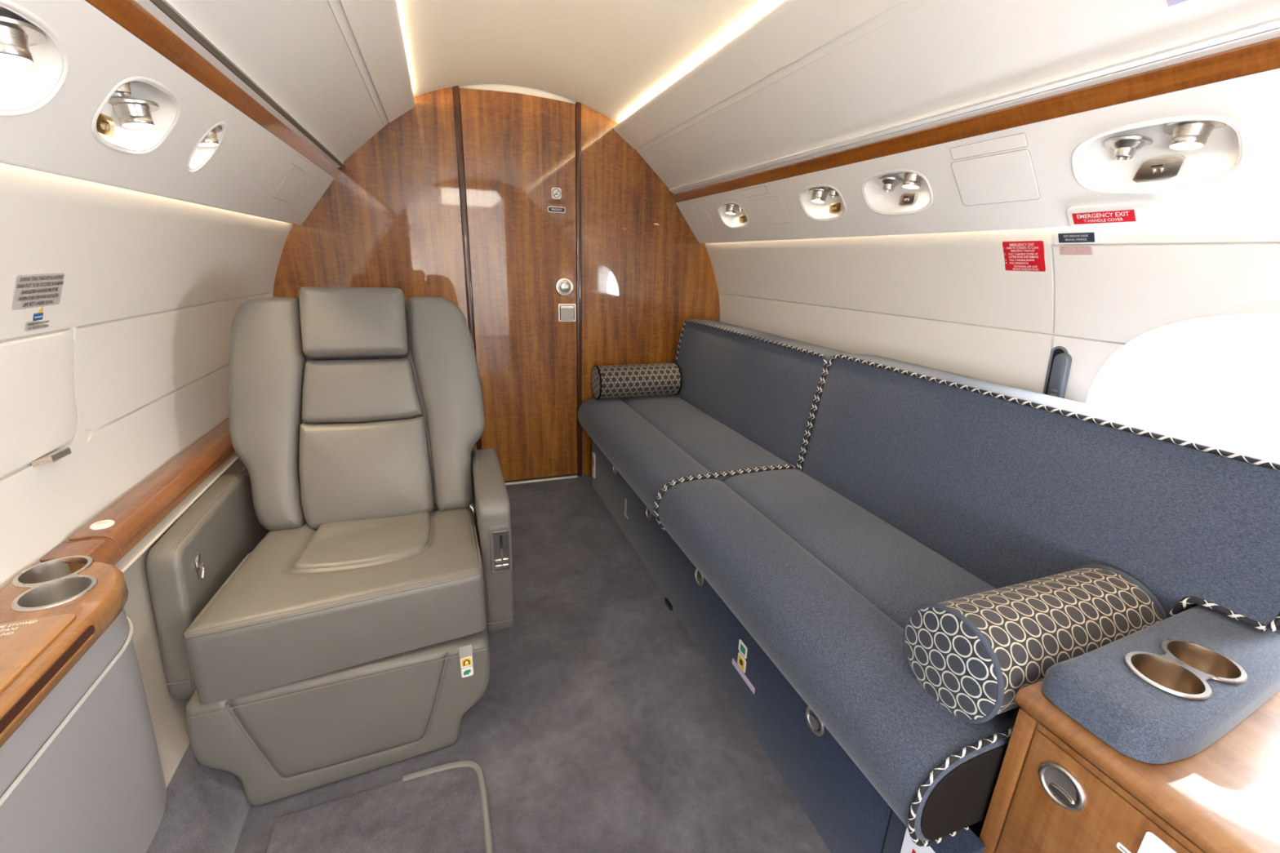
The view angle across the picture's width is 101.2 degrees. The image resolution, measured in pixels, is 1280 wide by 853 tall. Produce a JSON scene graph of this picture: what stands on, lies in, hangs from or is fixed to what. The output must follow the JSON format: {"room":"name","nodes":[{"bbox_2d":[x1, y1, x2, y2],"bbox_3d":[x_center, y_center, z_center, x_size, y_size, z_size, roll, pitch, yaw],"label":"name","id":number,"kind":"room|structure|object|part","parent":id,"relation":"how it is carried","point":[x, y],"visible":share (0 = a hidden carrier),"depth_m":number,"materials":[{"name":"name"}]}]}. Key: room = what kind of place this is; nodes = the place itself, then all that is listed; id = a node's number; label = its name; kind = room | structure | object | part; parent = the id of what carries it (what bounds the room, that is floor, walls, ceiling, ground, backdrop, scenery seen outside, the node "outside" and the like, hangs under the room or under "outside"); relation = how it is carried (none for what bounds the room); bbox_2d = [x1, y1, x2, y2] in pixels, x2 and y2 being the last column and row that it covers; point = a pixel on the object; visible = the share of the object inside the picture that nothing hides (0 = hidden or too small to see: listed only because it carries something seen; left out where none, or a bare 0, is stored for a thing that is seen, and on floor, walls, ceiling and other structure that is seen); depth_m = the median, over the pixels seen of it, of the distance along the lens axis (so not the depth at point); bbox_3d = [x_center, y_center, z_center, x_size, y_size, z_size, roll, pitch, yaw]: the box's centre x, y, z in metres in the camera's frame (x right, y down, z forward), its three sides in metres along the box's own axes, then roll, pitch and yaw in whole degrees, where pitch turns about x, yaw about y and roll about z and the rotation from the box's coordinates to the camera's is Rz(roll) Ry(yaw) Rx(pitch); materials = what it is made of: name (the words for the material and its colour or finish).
{"room":"aircraft cabin","nodes":[
{"label":"aircraft cabin","id":0,"kind":"room"},
{"bbox_2d":[0,162,292,788],"bbox_3d":[-1.004,0.125,0.937,0.135,1.180,3.120,-4,18,-19],"label":"wall","id":1,"kind":"structure","parent":0,"point":[154,286],"depth_m":1.12,"materials":[{"name":"white plastic"}]},
{"bbox_2d":[0,0,69,116],"bbox_3d":[-0.756,-0.423,0.603,0.108,0.113,0.236,-4,18,-19],"label":"light","id":2,"kind":"object","parent":1,"relation":"attached to","point":[31,62],"visible":1,"depth_m":0.67,"materials":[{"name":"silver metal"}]},
{"bbox_2d":[24,320,48,331],"bbox_3d":[-1.062,-0.179,0.927,0.006,0.016,0.062,-4,18,-19],"label":"placard","id":3,"kind":"object","parent":1,"relation":"attached to","point":[33,325],"visible":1,"depth_m":0.92,"materials":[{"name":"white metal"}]},
{"bbox_2d":[11,272,64,310],"bbox_3d":[-1.040,-0.235,0.911,0.021,0.057,0.122,-4,18,-19],"label":"placard","id":4,"kind":"object","parent":1,"relation":"attached to","point":[30,291],"visible":1,"depth_m":0.91,"materials":[{"name":"silver metal"}]},
{"bbox_2d":[32,306,43,320],"bbox_3d":[-1.056,-0.199,0.923,0.010,0.025,0.024,-4,18,-19],"label":"decal","id":5,"kind":"object","parent":1,"relation":"attached to","point":[37,316],"visible":1,"depth_m":0.93,"materials":[{"name":"blue plastic"}]},
{"bbox_2d":[0,331,77,477],"bbox_3d":[-0.979,0.028,0.701,0.028,0.224,0.789,-4,18,-19],"label":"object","id":6,"kind":"object","parent":1,"relation":"attached to","point":[38,415],"visible":1,"depth_m":0.93,"materials":[{"name":"white plastic"}]},
{"bbox_2d":[91,75,181,155],"bbox_3d":[-0.859,-0.524,0.889,0.108,0.114,0.221,-4,18,-19],"label":"light","id":7,"kind":"object","parent":1,"relation":"attached to","point":[135,115],"visible":0.81,"depth_m":0.92,"materials":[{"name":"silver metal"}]},
{"bbox_2d":[96,113,114,137],"bbox_3d":[-0.888,-0.498,0.872,0.014,0.034,0.058,-4,18,-19],"label":"switch plate","id":8,"kind":"object","parent":7,"relation":"attached to","point":[104,124],"depth_m":0.87,"materials":[{"name":"gold metal"}]},
{"bbox_2d":[112,80,138,96],"bbox_3d":[-0.839,-0.549,0.839,0.070,0.036,0.071,-4,18,-19],"label":"air vent","id":9,"kind":"object","parent":7,"relation":"attached to","point":[124,90],"depth_m":0.85,"materials":[{"name":"silver plastic"}]},
{"bbox_2d":[0,0,334,225],"bbox_3d":[-0.828,-0.484,0.803,0.158,0.192,3.118,-4,18,-19],"label":"panel","id":10,"kind":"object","parent":1,"relation":"attached to","point":[250,163],"depth_m":0.91,"materials":[{"name":"white plastic"}]},
{"bbox_2d":[120,456,238,573],"bbox_3d":[-1.229,0.056,1.662,0.007,0.007,1.590,-4,18,-19],"label":"trim","id":11,"kind":"structure","parent":1,"relation":"attached to","point":[210,484],"depth_m":1.18,"materials":[{"name":"grey metal"}]},
{"bbox_2d":[186,121,226,173],"bbox_3d":[-0.943,-0.605,1.141,0.087,0.108,0.097,-4,18,-19],"label":"light","id":12,"kind":"object","parent":1,"relation":"attached to","point":[210,140],"visible":0.7,"depth_m":1.16,"materials":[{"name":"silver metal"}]},
{"bbox_2d":[272,166,307,202],"bbox_3d":[-1.179,-0.814,1.777,0.073,0.095,0.213,-4,18,-19],"label":"panel","id":13,"kind":"object","parent":1,"relation":"attached to","point":[294,180],"visible":1,"depth_m":1.77,"materials":[{"name":"beige plastic"}]},
{"bbox_2d":[304,182,323,208],"bbox_3d":[-1.296,-0.917,2.090,0.076,0.098,0.079,-4,18,-19],"label":"speaker cover","id":14,"kind":"object","parent":1,"relation":"attached to","point":[317,189],"visible":1,"depth_m":2.09,"materials":[{"name":"beige plastic"}]},
{"bbox_2d":[162,0,414,164],"bbox_3d":[-0.147,-0.377,-0.402,0.363,0.262,5.800,-4,18,-19],"label":"ceiling","id":15,"kind":"structure","parent":0,"point":[339,69],"depth_m":1.30,"materials":[{"name":"white plastic"}]},
{"bbox_2d":[273,87,719,475],"bbox_3d":[-0.568,-0.586,2.628,2.184,1.868,0.030,-4,18,-19],"label":"wall","id":16,"kind":"structure","parent":0,"point":[390,216],"depth_m":2.46,"materials":[{"name":"brown wood"}]},
{"bbox_2d":[452,85,481,449],"bbox_3d":[-0.819,-0.572,2.535,0.024,1.862,0.036,-4,18,-19],"label":"trim","id":17,"kind":"structure","parent":16,"relation":"attached to","point":[455,89],"depth_m":2.39,"materials":[{"name":"brown wood"}]},
{"bbox_2d":[458,84,576,105],"bbox_3d":[-0.552,-1.485,2.369,0.590,0.120,0.018,-4,18,-19],"label":"trim","id":18,"kind":"structure","parent":16,"relation":"attached to","point":[498,87],"depth_m":2.35,"materials":[{"name":"beige plastic"}]},
{"bbox_2d":[459,88,577,480],"bbox_3d":[-0.564,-0.596,2.612,0.506,1.850,0.056,-4,18,-19],"label":"door","id":19,"kind":"structure","parent":16,"relation":"in","point":[519,149],"depth_m":2.56,"materials":[{"name":"brown wood"}]},
{"bbox_2d":[575,102,582,476],"bbox_3d":[-0.316,-0.609,2.712,0.024,1.858,0.036,-4,18,-19],"label":"trim","id":20,"kind":"structure","parent":16,"relation":"attached to","point":[578,105],"depth_m":2.65,"materials":[{"name":"brown wood"}]},
{"bbox_2d":[234,475,831,852],"bbox_3d":[0.411,1.163,0.310,1.782,0.040,5.800,-4,18,-19],"label":"floor","id":21,"kind":"structure","parent":0,"point":[599,724],"depth_m":1.37,"materials":[{"name":"grey carpet"}]},
{"bbox_2d":[146,742,250,852],"bbox_3d":[-0.953,0.745,1.155,0.168,0.190,3.115,-4,18,-19],"label":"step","id":22,"kind":"structure","parent":21,"relation":"on","point":[206,809],"depth_m":1.05,"materials":[{"name":"grey carpet"}]},
{"bbox_2d":[0,555,165,852],"bbox_3d":[-0.762,0.633,0.485,0.178,0.516,1.210,-4,18,-19],"label":"console","id":23,"kind":"object","parent":22,"relation":"on","point":[81,771],"visible":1,"depth_m":0.77,"materials":[{"name":"brown wood"}]},
{"bbox_2d":[17,556,88,583],"bbox_3d":[-0.971,0.275,0.882,0.079,0.079,0.079,-4,18,-19],"label":"cup holder","id":24,"kind":"object","parent":23,"relation":"on","point":[65,570],"depth_m":0.89,"materials":[{"name":"silver metal"}]},
{"bbox_2d":[17,577,91,607],"bbox_3d":[-0.908,0.294,0.828,0.079,0.079,0.079,-4,18,-19],"label":"cup holder","id":25,"kind":"object","parent":23,"relation":"on","point":[63,592],"depth_m":0.83,"materials":[{"name":"silver metal"}]},
{"bbox_2d":[146,286,514,805],"bbox_3d":[-0.742,0.195,1.414,0.733,1.076,0.783,-4,18,-19],"label":"armchair","id":26,"kind":"object","parent":21,"relation":"on","point":[320,623],"visible":1,"depth_m":1.30,"materials":[{"name":"beige leather"}]},
{"bbox_3d":[-1.056,0.345,1.333,0.062,0.350,0.585,-4,18,-19],"label":"armrest","id":27,"kind":"part","parent":26,"relation":"part of","materials":[{"name":"beige leather"}]},
{"bbox_2d":[183,507,486,704],"bbox_3d":[-0.700,0.392,1.336,0.570,0.174,0.466,-4,18,-19],"label":"seat cushion","id":28,"kind":"object","parent":26,"relation":"on","point":[314,601],"depth_m":1.19,"materials":[{"name":"beige leather"}]},
{"bbox_3d":[-0.795,-0.101,1.511,0.307,0.183,0.111,-4,18,-19],"label":"panel","id":29,"kind":"part","parent":26,"relation":"part of","materials":[{"name":"beige leather"}]},
{"bbox_3d":[-0.775,0.131,1.503,0.335,0.294,0.157,-4,18,-19],"label":"lumbar panel","id":30,"kind":"part","parent":26,"relation":"part of","materials":[{"name":"beige leather"}]},
{"bbox_3d":[-0.458,0.325,1.616,0.079,0.445,0.507,-4,18,-19],"label":"armrest","id":31,"kind":"part","parent":26,"relation":"part of","materials":[{"name":"beige leather"}]},
{"bbox_3d":[-0.360,0.339,1.371,0.005,0.052,0.011,-4,18,-19],"label":"control lever","id":32,"kind":"part","parent":26,"relation":"part of","materials":[{"name":"silver metal"}]},
{"bbox_2d":[266,760,493,852],"bbox_3d":[-0.390,0.987,0.705,0.436,0.013,1.149,-4,18,-19],"label":"floor mat","id":33,"kind":"object","parent":21,"relation":"on","point":[444,808],"visible":1,"depth_m":1.13,"materials":[{"name":"grey carpet"}]},
{"bbox_2d":[577,319,1279,852],"bbox_3d":[0.447,0.180,1.885,0.835,0.894,2.370,-4,18,-19],"label":"sofa","id":34,"kind":"object","parent":21,"relation":"on","point":[916,486],"visible":0.81,"depth_m":1.24,"materials":[{"name":"blue fabric"}]},
{"bbox_2d":[592,452,595,478],"bbox_3d":[-0.243,0.205,2.773,0.006,0.135,0.040,-4,18,-19],"label":"outlet plate","id":35,"kind":"object","parent":34,"relation":"attached to","point":[593,453],"depth_m":2.76,"materials":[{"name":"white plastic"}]},
{"bbox_2d":[591,362,682,399],"bbox_3d":[-0.017,-0.245,2.809,0.473,0.180,0.180,-4,18,-19],"label":"bolster pillow","id":36,"kind":"object","parent":34,"relation":"on","point":[614,381],"visible":1,"depth_m":2.74,"materials":[{"name":"fabric"}]},
{"bbox_3d":[-0.234,-0.228,2.732,0.012,0.169,0.169,-4,18,-19],"label":"panel","id":37,"kind":"part","parent":36,"relation":"part of","materials":[{"name":"fabric"}]},
{"bbox_2d":[577,394,795,517],"bbox_3d":[0.130,0.081,2.397,0.574,0.187,1.172,-4,18,-19],"label":"seat cushion","id":38,"kind":"object","parent":34,"relation":"on","point":[660,443],"depth_m":2.17,"materials":[{"name":"blue fabric"}]},
{"bbox_3d":[0.301,0.251,1.869,0.538,0.203,0.010,-4,18,-19],"label":"cord trim","id":39,"kind":"part","parent":34,"relation":"part of","materials":[{"name":"white fabric"}]},
{"bbox_3d":[0.305,0.255,1.857,0.538,0.203,0.010,-4,18,-19],"label":"cord trim","id":40,"kind":"part","parent":34,"relation":"part of","materials":[{"name":"fabric"}]},
{"bbox_3d":[0.411,-0.219,2.393,0.078,0.411,1.200,-4,18,-19],"label":"cord trim","id":41,"kind":"part","parent":34,"relation":"part of","materials":[{"name":"white fabric"}]},
{"bbox_2d":[675,319,850,469],"bbox_3d":[0.516,-0.219,2.434,0.284,0.422,1.200,-4,18,-19],"label":"cushion","id":42,"kind":"object","parent":34,"relation":"on","point":[766,388],"depth_m":2.20,"materials":[{"name":"blue fabric"}]},
{"bbox_2d":[658,469,1020,840],"bbox_3d":[0.510,0.411,1.385,0.574,0.187,1.086,-4,18,-19],"label":"seat cushion","id":43,"kind":"object","parent":34,"relation":"on","point":[825,582],"depth_m":1.18,"materials":[{"name":"blue fabric"}]},
{"bbox_3d":[0.526,0.582,0.844,0.238,0.200,0.009,-4,18,-19],"label":"cord trim","id":44,"kind":"part","parent":34,"relation":"part of","materials":[{"name":"white fabric"}]},
{"bbox_3d":[0.693,0.570,0.897,0.551,0.164,0.006,-4,18,-19],"label":"panel","id":45,"kind":"part","parent":34,"relation":"part of","materials":[{"name":"black fabric"}]},
{"bbox_2d":[902,564,1167,723],"bbox_3d":[0.710,0.378,0.948,0.441,0.187,0.187,-4,18,-19],"label":"bolster pillow","id":46,"kind":"object","parent":34,"relation":"on","point":[973,654],"visible":0.85,"depth_m":0.87,"materials":[{"name":"fabric"}]},
{"bbox_3d":[0.508,0.393,0.878,0.012,0.176,0.176,-4,18,-19],"label":"panel","id":47,"kind":"part","parent":46,"relation":"part of","materials":[{"name":"fabric"}]},
{"bbox_3d":[0.810,0.118,1.329,0.079,0.420,1.166,-4,18,-19],"label":"cord trim","id":48,"kind":"part","parent":34,"relation":"part of","materials":[{"name":"white fabric"}]},
{"bbox_2d":[802,353,1279,634],"bbox_3d":[0.915,0.120,1.372,0.284,0.436,1.161,-4,18,-19],"label":"cushion","id":49,"kind":"object","parent":34,"relation":"on","point":[1006,485],"depth_m":1.15,"materials":[{"name":"blue fabric"}]},
{"bbox_3d":[0.971,0.324,0.887,0.016,0.052,0.107,-6,19,-25],"label":"cord trim","id":50,"kind":"part","parent":34,"relation":"part of","materials":[{"name":"black fabric"}]},
{"bbox_2d":[978,680,1279,852],"bbox_3d":[0.954,0.715,0.759,0.675,0.580,0.500,-4,18,-19],"label":"base cabinet","id":51,"kind":"object","parent":21,"relation":"on","point":[1060,788],"visible":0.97,"depth_m":0.69,"materials":[{"name":"brown wood"}]},
{"bbox_3d":[0.593,0.506,0.740,0.002,0.045,0.045,-4,18,-19],"label":"latch dish","id":52,"kind":"part","parent":51,"relation":"part of","materials":[{"name":"silver metal"}]},
{"bbox_3d":[0.654,0.766,0.643,0.011,0.534,0.465,-4,18,-19],"label":"cabinet door","id":53,"kind":"part","parent":51,"relation":"part of","materials":[{"name":"brown wood"}]},
{"bbox_3d":[0.662,0.504,0.561,0.011,0.011,0.465,-4,18,-19],"label":"door rail","id":54,"kind":"part","parent":51,"relation":"part of","materials":[{"name":"brown wood"}]},
{"bbox_2d":[1041,604,1279,764],"bbox_3d":[0.871,0.361,0.813,0.573,0.054,0.150,-6,19,-22],"label":"padded armrest","id":55,"kind":"object","parent":51,"relation":"on","point":[1166,691],"visible":0.93,"depth_m":0.74,"materials":[{"name":"blue fabric"}]},
{"bbox_2d":[1130,653,1205,694],"bbox_3d":[0.746,0.373,0.753,0.077,0.050,0.077,-4,18,-19],"label":"cup holder","id":56,"kind":"object","parent":55,"relation":"on","point":[1165,674],"depth_m":0.77,"materials":[{"name":"gold metal"}]},
{"bbox_2d":[1167,640,1240,678],"bbox_3d":[0.829,0.367,0.783,0.077,0.050,0.077,-4,18,-19],"label":"cup holder","id":57,"kind":"object","parent":55,"relation":"on","point":[1196,657],"depth_m":0.80,"materials":[{"name":"gold metal"}]},
{"bbox_2d":[504,473,577,483],"bbox_3d":[-0.594,0.289,2.898,0.520,0.016,0.021,-4,18,-19],"label":"trim","id":58,"kind":"structure","parent":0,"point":[551,477],"depth_m":2.90,"materials":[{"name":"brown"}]},
{"bbox_2d":[395,0,784,123],"bbox_3d":[0.441,-0.611,-0.257,1.170,0.141,5.800,-4,18,-19],"label":"ceiling","id":59,"kind":"structure","parent":0,"point":[611,58],"depth_m":1.75,"materials":[{"name":"fabric"}]},
{"bbox_2d":[22,17,1268,441],"bbox_3d":[0.405,0.233,0.033,2.340,2.140,6.050,-4,18,-19],"label":"wall","id":60,"kind":"structure","parent":0,"point":[23,17],"depth_m":1.26,"materials":[{"name":"grey plastic"}]},
{"bbox_2d":[39,417,235,564],"bbox_3d":[-1.265,0.009,1.639,0.080,0.056,1.600,-4,18,-19],"label":"wood ledge","id":61,"kind":"object","parent":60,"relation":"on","point":[111,535],"visible":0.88,"depth_m":1.12,"materials":[{"name":"brown wood"}]},
{"bbox_3d":[-1.099,0.144,1.206,0.072,0.032,0.506,-4,18,-19],"label":"hatch lid","id":62,"kind":"part","parent":61,"relation":"part of","materials":[{"name":"brown wood"}]},
{"bbox_2d":[84,0,339,177],"bbox_3d":[-0.756,-0.604,0.791,0.058,0.048,3.117,-4,18,-19],"label":"trim","id":63,"kind":"structure","parent":60,"relation":"attached to","point":[130,15],"depth_m":0.94,"materials":[{"name":"brown wood"}]},
{"bbox_2d":[135,0,340,168],"bbox_3d":[-0.743,-0.634,0.776,0.056,0.041,3.100,-4,18,-19],"label":"trim","id":64,"kind":"structure","parent":60,"relation":"attached to","point":[148,5],"depth_m":1.00,"materials":[{"name":"white plastic"}]},
{"bbox_2d":[149,0,342,166],"bbox_3d":[-0.738,-0.643,0.775,0.066,0.043,3.100,-4,18,-19],"label":"trim","id":65,"kind":"structure","parent":60,"relation":"attached to","point":[160,4],"depth_m":1.02,"materials":[{"name":"brown"}]},
{"bbox_2d":[290,154,309,170],"bbox_3d":[-1.110,-0.862,1.720,0.022,0.028,0.173,-4,18,-19],"label":"switch cover","id":66,"kind":"object","parent":60,"relation":"attached to","point":[299,162],"visible":1,"depth_m":1.71,"materials":[{"name":"beige plastic"}]},
{"bbox_2d":[670,19,1279,194],"bbox_3d":[0.710,-0.747,1.285,0.056,0.041,3.100,-4,18,-19],"label":"trim","id":67,"kind":"structure","parent":60,"relation":"attached to","point":[1275,33],"depth_m":1.00,"materials":[{"name":"white plastic"}]},
{"bbox_2d":[672,36,1279,202],"bbox_3d":[0.715,-0.719,1.306,0.058,0.048,3.117,-4,18,-19],"label":"trim","id":68,"kind":"structure","parent":60,"relation":"attached to","point":[1264,55],"depth_m":1.02,"materials":[{"name":"brown wood"}]},
{"bbox_2d":[613,0,1279,191],"bbox_3d":[1.017,-0.468,0.006,0.363,0.262,5.800,-4,18,-19],"label":"ceiling","id":69,"kind":"structure","parent":0,"point":[806,76],"depth_m":1.23,"materials":[{"name":"white plastic"}]},
{"bbox_2d":[1166,0,1186,6],"bbox_3d":[0.791,-0.642,0.707,0.076,0.066,0.150,-4,18,-19],"label":"placard","id":70,"kind":"object","parent":69,"relation":"attached to","point":[1170,2],"visible":1,"depth_m":0.79,"materials":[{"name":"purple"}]},
{"bbox_2d":[704,217,1279,470],"bbox_3d":[0.892,0.038,1.621,0.185,1.310,3.120,-4,18,-19],"label":"wall","id":71,"kind":"structure","parent":0,"point":[948,302],"depth_m":1.44,"materials":[{"name":"white plastic"}]},
{"bbox_2d":[697,207,713,229],"bbox_3d":[0.318,-1.009,2.555,0.076,0.098,0.103,-4,18,-19],"label":"speaker cover","id":72,"kind":"object","parent":71,"relation":"attached to","point":[704,217],"visible":1,"depth_m":2.55,"materials":[{"name":"beige plastic"}]},
{"bbox_2d":[716,201,749,228],"bbox_3d":[0.414,-0.931,2.322,0.094,0.107,0.236,-4,18,-19],"label":"light","id":73,"kind":"object","parent":71,"relation":"attached to","point":[734,215],"visible":0.83,"depth_m":2.35,"materials":[{"name":"silver metal"}]},
{"bbox_2d":[734,204,743,211],"bbox_3d":[0.438,-0.949,2.270,0.070,0.036,0.071,-4,18,-19],"label":"air vent","id":74,"kind":"object","parent":73,"relation":"attached to","point":[739,208],"depth_m":2.26,"materials":[{"name":"silver plastic"}]},
{"bbox_2d":[738,214,746,222],"bbox_3d":[0.452,-0.916,2.322,0.013,0.031,0.062,-4,18,-19],"label":"switch plate","id":75,"kind":"object","parent":73,"relation":"attached to","point":[742,218],"depth_m":2.32,"materials":[{"name":"gold metal"}]},
{"bbox_2d":[742,185,768,197],"bbox_3d":[0.448,-0.916,2.053,0.021,0.027,0.173,-4,18,-19],"label":"panel","id":76,"kind":"object","parent":71,"relation":"attached to","point":[760,190],"visible":1,"depth_m":2.05,"materials":[{"name":"beige plastic"}]},
{"bbox_2d":[748,195,790,225],"bbox_3d":[0.506,-0.844,2.065,0.071,0.092,0.213,-4,18,-19],"label":"panel","id":77,"kind":"object","parent":71,"relation":"attached to","point":[771,210],"visible":1,"depth_m":2.06,"materials":[{"name":"beige plastic"}]},
{"bbox_2d":[798,184,846,221],"bbox_3d":[0.619,-0.753,1.776,0.096,0.109,0.221,-4,18,-19],"label":"light","id":78,"kind":"object","parent":71,"relation":"attached to","point":[820,202],"visible":0.84,"depth_m":1.80,"materials":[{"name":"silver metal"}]},
{"bbox_2d":[824,186,838,197],"bbox_3d":[0.640,-0.773,1.727,0.070,0.036,0.071,-4,18,-19],"label":"air vent","id":79,"kind":"object","parent":78,"relation":"attached to","point":[832,193],"depth_m":1.72,"materials":[{"name":"silver plastic"}]},
{"bbox_2d":[829,202,841,213],"bbox_3d":[0.658,-0.737,1.774,0.013,0.031,0.062,-4,18,-19],"label":"switch plate","id":80,"kind":"object","parent":78,"relation":"attached to","point":[834,207],"depth_m":1.77,"materials":[{"name":"gold metal"}]},
{"bbox_2d":[861,168,933,215],"bbox_3d":[0.726,-0.660,1.488,0.097,0.112,0.246,-4,18,-19],"label":"light","id":81,"kind":"object","parent":71,"relation":"attached to","point":[899,192],"visible":0.95,"depth_m":1.51,"materials":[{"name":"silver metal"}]},
{"bbox_2d":[877,176,902,191],"bbox_3d":[0.723,-0.699,1.521,0.070,0.036,0.071,-4,18,-19],"label":"air vent","id":82,"kind":"object","parent":81,"relation":"attached to","point":[886,184],"depth_m":1.51,"materials":[{"name":"silver metal"}]},
{"bbox_2d":[898,192,915,205],"bbox_3d":[0.761,-0.648,1.499,0.013,0.031,0.062,-4,18,-19],"label":"switch plate","id":83,"kind":"object","parent":81,"relation":"attached to","point":[904,198],"depth_m":1.50,"materials":[{"name":"silver metal"}]},
{"bbox_2d":[675,68,1279,243],"bbox_3d":[0.780,-0.610,1.366,0.158,0.192,3.118,-4,18,-19],"label":"panel","id":84,"kind":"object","parent":71,"relation":"attached to","point":[1252,101],"depth_m":1.11,"materials":[{"name":"white plastic"}]},
{"bbox_2d":[949,133,1027,159],"bbox_3d":[0.778,-0.628,1.182,0.020,0.025,0.183,-4,18,-19],"label":"panel","id":85,"kind":"object","parent":71,"relation":"attached to","point":[1017,140],"visible":1,"depth_m":1.17,"materials":[{"name":"beige plastic"}]},
{"bbox_2d":[951,149,1039,205],"bbox_3d":[0.821,-0.573,1.222,0.073,0.095,0.193,-4,18,-19],"label":"panel","id":86,"kind":"object","parent":71,"relation":"attached to","point":[1009,176],"visible":1,"depth_m":1.21,"materials":[{"name":"beige plastic"}]},
{"bbox_2d":[1002,240,1045,271],"bbox_3d":[0.953,-0.423,1.308,0.035,0.070,0.102,-4,18,-19],"label":"exit instructions","id":87,"kind":"object","parent":71,"relation":"attached to","point":[1020,255],"visible":1,"depth_m":1.30,"materials":[{"name":"red plastic"}]},
{"bbox_2d":[1042,346,1071,398],"bbox_3d":[1.055,-0.138,1.331,0.034,0.131,0.052,-4,18,-19],"label":"telephone handset","id":88,"kind":"object","parent":71,"relation":"attached to","point":[1060,360],"visible":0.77,"depth_m":1.32,"materials":[{"name":"grey plastic"}]},
{"bbox_2d":[1058,245,1093,254],"bbox_3d":[0.988,-0.400,1.194,0.012,0.019,0.072,-4,18,-19],"label":"placard","id":89,"kind":"object","parent":71,"relation":"attached to","point":[1064,250],"visible":1,"depth_m":1.19,"materials":[{"name":"pink"}]},
{"bbox_2d":[1053,229,1102,244],"bbox_3d":[0.976,-0.423,1.176,0.016,0.028,0.100,-4,18,-19],"label":"cover","id":90,"kind":"object","parent":71,"relation":"attached to","point":[1098,233],"visible":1,"depth_m":1.17,"materials":[{"name":"white plastic"}]},
{"bbox_2d":[1057,232,1094,243],"bbox_3d":[0.974,-0.422,1.175,0.011,0.020,0.074,-4,18,-19],"label":"sign","id":91,"kind":"object","parent":90,"relation":"attached to","point":[1073,237],"visible":1,"depth_m":1.17,"materials":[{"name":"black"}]},
{"bbox_2d":[1066,200,1163,228],"bbox_3d":[0.955,-0.427,1.065,0.034,0.042,0.165,-4,18,-19],"label":"cover","id":92,"kind":"object","parent":71,"relation":"attached to","point":[1146,212],"visible":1,"depth_m":1.03,"materials":[{"name":"plastic"}]},
{"bbox_2d":[1071,209,1135,224],"bbox_3d":[0.947,-0.428,1.077,0.016,0.021,0.112,-4,18,-19],"label":"exit sign","id":93,"kind":"object","parent":92,"relation":"attached to","point":[1126,215],"visible":1,"depth_m":1.07,"materials":[{"name":"red plastic"}]},
{"bbox_2d":[1070,115,1248,194],"bbox_3d":[0.926,-0.486,0.953,0.097,0.112,0.261,-4,18,-19],"label":"light","id":94,"kind":"object","parent":71,"relation":"attached to","point":[1190,151],"visible":0.99,"depth_m":0.96,"materials":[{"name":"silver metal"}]},
{"bbox_2d":[1104,135,1153,159],"bbox_3d":[0.922,-0.526,0.997,0.070,0.036,0.071,-4,18,-19],"label":"air vent","id":95,"kind":"object","parent":94,"relation":"attached to","point":[1116,147],"depth_m":0.99,"materials":[{"name":"silver metal"}]},
{"bbox_2d":[1132,155,1186,182],"bbox_3d":[0.959,-0.476,0.973,0.016,0.039,0.078,-4,18,-19],"label":"switch plate","id":96,"kind":"object","parent":94,"relation":"attached to","point":[1145,168],"depth_m":0.97,"materials":[{"name":"silver metal"}]},
{"bbox_2d":[1085,313,1279,412],"bbox_3d":[1.220,0.043,0.981,0.142,0.490,0.690,-4,18,-19],"label":"window frame","id":97,"kind":"structure","parent":71,"relation":"in","point":[1109,388],"depth_m":1.18,"materials":[{"name":"white plastic"}]}
]}

